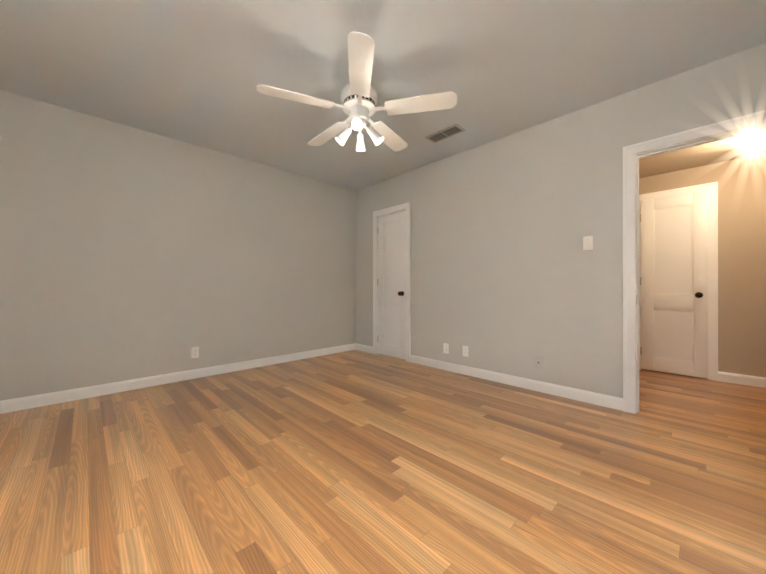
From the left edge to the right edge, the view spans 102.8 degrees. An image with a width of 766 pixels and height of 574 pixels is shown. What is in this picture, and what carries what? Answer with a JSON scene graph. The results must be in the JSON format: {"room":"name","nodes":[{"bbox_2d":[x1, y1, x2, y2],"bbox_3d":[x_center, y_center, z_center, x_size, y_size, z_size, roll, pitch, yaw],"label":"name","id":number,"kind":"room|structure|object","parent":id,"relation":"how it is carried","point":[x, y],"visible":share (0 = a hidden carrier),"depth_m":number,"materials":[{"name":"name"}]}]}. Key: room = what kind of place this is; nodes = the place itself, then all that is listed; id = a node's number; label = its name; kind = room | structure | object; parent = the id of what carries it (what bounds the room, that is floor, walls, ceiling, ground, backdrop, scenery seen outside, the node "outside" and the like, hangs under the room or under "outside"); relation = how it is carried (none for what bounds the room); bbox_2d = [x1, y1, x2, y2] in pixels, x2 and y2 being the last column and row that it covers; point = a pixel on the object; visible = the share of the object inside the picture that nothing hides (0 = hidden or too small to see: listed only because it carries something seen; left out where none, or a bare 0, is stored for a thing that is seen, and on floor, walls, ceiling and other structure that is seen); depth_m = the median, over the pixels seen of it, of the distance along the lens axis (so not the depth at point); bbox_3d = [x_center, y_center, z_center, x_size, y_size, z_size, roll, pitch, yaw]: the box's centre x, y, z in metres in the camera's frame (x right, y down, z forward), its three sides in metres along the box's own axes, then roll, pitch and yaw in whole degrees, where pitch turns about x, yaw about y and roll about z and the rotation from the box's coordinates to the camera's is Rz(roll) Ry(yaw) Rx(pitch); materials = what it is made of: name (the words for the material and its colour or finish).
{"room":"empty bedroom","nodes":[
{"label":"empty bedroom","id":0,"kind":"room"},
{"bbox_2d":[0,90,354,400],"bbox_3d":[-1.907,-0.266,3.342,4.020,2.440,0.120,0,0,-44],"label":"wall","id":1,"kind":"structure","parent":0,"point":[128,253],"depth_m":2.92,"materials":[{"name":"paint"}]},
{"bbox_2d":[0,343,355,413],"bbox_3d":[-1.817,0.907,3.333,3.900,0.095,0.014,0,0,-44],"label":"baseboard","id":2,"kind":"structure","parent":1,"relation":"attached to","point":[22,403],"depth_m":2.92,"materials":[{"name":"white wood"}]},
{"bbox_2d":[191,347,198,357],"bbox_3d":[-1.962,0.684,3.196,0.070,0.115,0.007,0,0,-44],"label":"electrical outlet","id":3,"kind":"object","parent":1,"relation":"attached to","point":[194,352],"visible":1,"depth_m":3.19,"materials":[{"name":"white plastic"}]},
{"bbox_2d":[0,350,765,573],"bbox_3d":[0.687,0.981,1.942,6.150,0.060,6.100,0,0,-44],"label":"floor","id":4,"kind":"structure","parent":0,"point":[354,462],"depth_m":1.53,"materials":[{"name":"brown wood"}]},
{"bbox_2d":[0,0,765,189],"bbox_3d":[-0.323,-1.539,1.802,4.140,0.100,4.540,0,0,-44],"label":"ceiling","id":5,"kind":"structure","parent":0,"point":[195,72],"depth_m":2.02,"materials":[{"name":"paint"}]},
{"bbox_2d":[257,31,456,150],"bbox_3d":[-0.188,-1.231,2.148,1.260,0.513,1.222,0,0,-44],"label":"fan","id":6,"kind":"object","parent":5,"relation":"hanging from","point":[359,98],"visible":1,"depth_m":2.01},
{"bbox_2d":[425,124,465,142],"bbox_3d":[0.598,-1.480,2.963,0.160,0.012,0.360,0,0,-44],"label":"ceiling vent","id":7,"kind":"object","parent":5,"relation":"in","point":[447,132],"visible":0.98,"depth_m":2.95,"materials":[{"name":"black metal"}]},
{"bbox_2d":[355,43,765,397],"bbox_3d":[1.571,-0.267,2.734,0.120,2.440,5.840,0,0,-44],"label":"wall","id":8,"kind":"structure","parent":0,"point":[510,275],"depth_m":2.80,"materials":[{"name":"paint"}]},
{"bbox_2d":[355,343,372,353],"bbox_3d":[-0.276,0.909,4.535,0.014,0.095,0.412,0,0,-44],"label":"baseboard","id":9,"kind":"structure","parent":8,"relation":"attached to","point":[364,348],"depth_m":4.52,"materials":[{"name":"white wood"}]},
{"bbox_2d":[377,210,405,359],"bbox_3d":[0.126,-0.026,4.165,0.175,1.940,0.538,0,0,-44],"label":"closet door","id":10,"kind":"structure","parent":8,"relation":"in","point":[391,283],"depth_m":4.15,"materials":[{"name":"painted wood"},{"name":"bronze"}]},
{"bbox_2d":[373,202,410,361],"bbox_3d":[0.156,-0.029,4.189,0.120,1.970,0.559,0,0,-44],"label":"door frame","id":11,"kind":"structure","parent":8,"relation":"in","point":[377,275],"depth_m":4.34,"materials":[{"name":"white wood"}]},
{"bbox_2d":[443,343,448,353],"bbox_3d":[0.724,0.705,3.512,0.007,0.115,0.070,0,0,-44],"label":"electrical outlet","id":12,"kind":"object","parent":8,"relation":"attached to","point":[445,347],"visible":1,"depth_m":3.51,"materials":[{"name":"white plastic"}]},
{"bbox_2d":[463,346,467,356],"bbox_3d":[0.898,0.699,3.333,0.007,0.115,0.070,0,0,-44],"label":"electrical outlet","id":13,"kind":"object","parent":8,"relation":"attached to","point":[465,350],"visible":1,"depth_m":3.33,"materials":[{"name":"white plastic"}]},
{"bbox_2d":[410,355,622,410],"bbox_3d":[1.098,0.906,3.123,0.014,0.095,2.152,0,0,-44],"label":"baseboard","id":14,"kind":"structure","parent":8,"relation":"attached to","point":[607,401],"depth_m":2.84,"materials":[{"name":"white wood"}]},
{"bbox_2d":[534,356,542,369],"bbox_3d":[1.420,0.691,2.795,0.008,0.115,0.070,0,0,-44],"label":"outlet","id":15,"kind":"object","parent":8,"relation":"attached to","point":[538,362],"visible":1,"depth_m":2.79,"materials":[{"name":"grey plastic"}]},
{"bbox_2d":[583,236,592,249],"bbox_3d":[1.686,-0.363,2.518,0.016,0.115,0.070,0,0,-44],"label":"light switch","id":16,"kind":"object","parent":8,"relation":"attached to","point":[587,242],"visible":1,"depth_m":2.52,"materials":[{"name":"white plastic"}]},
{"bbox_2d":[623,110,765,413],"bbox_3d":[2.173,-0.060,2.099,0.143,2.024,0.818,0,0,-44],"label":"door frame","id":17,"kind":"structure","parent":8,"relation":"attached to","point":[724,126],"depth_m":2.31,"materials":[{"name":"white wood"}]},
{"bbox_2d":[639,153,765,378],"bbox_3d":[3.817,-0.157,2.791,0.120,2.220,2.790,0,0,-44],"label":"wall","id":18,"kind":"structure","parent":0,"point":[741,265],"depth_m":3.02,"materials":[{"name":"paint"}]},
{"bbox_2d":[640,190,707,378],"bbox_3d":[3.139,-0.026,3.321,0.105,1.936,0.536,0,0,-44],"label":"door","id":19,"kind":"structure","parent":18,"relation":"in","point":[674,284],"depth_m":3.32,"materials":[{"name":"white wood"}]},
{"bbox_2d":[639,182,717,380],"bbox_3d":[3.173,-0.058,3.350,0.023,2.024,0.668,0,0,-44],"label":"door frame","id":20,"kind":"structure","parent":18,"relation":"attached to","point":[712,188],"depth_m":3.14,"materials":[{"name":"white wood"}]},
{"bbox_2d":[718,371,765,387],"bbox_3d":[4.034,0.905,2.470,0.014,0.095,1.791,0,0,-44],"label":"baseboard","id":21,"kind":"structure","parent":18,"relation":"attached to","point":[756,381],"depth_m":2.99,"materials":[{"name":"white wood"}]},
{"bbox_2d":[639,131,765,177],"bbox_3d":[3.269,-1.318,2.260,1.650,0.100,2.790,0,0,-44],"label":"ceiling","id":22,"kind":"structure","parent":0,"point":[733,148],"depth_m":2.95,"materials":[{"name":"paint"}]},
{"bbox_2d":[738,130,765,146],"bbox_3d":[3.007,-1.206,2.494,0.150,0.122,0.150,0,0,-44],"label":"hall ceiling light","id":23,"kind":"object","parent":22,"relation":"attached to","point":[752,141],"visible":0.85,"depth_m":2.48,"materials":[{"name":"white"}]}
]}

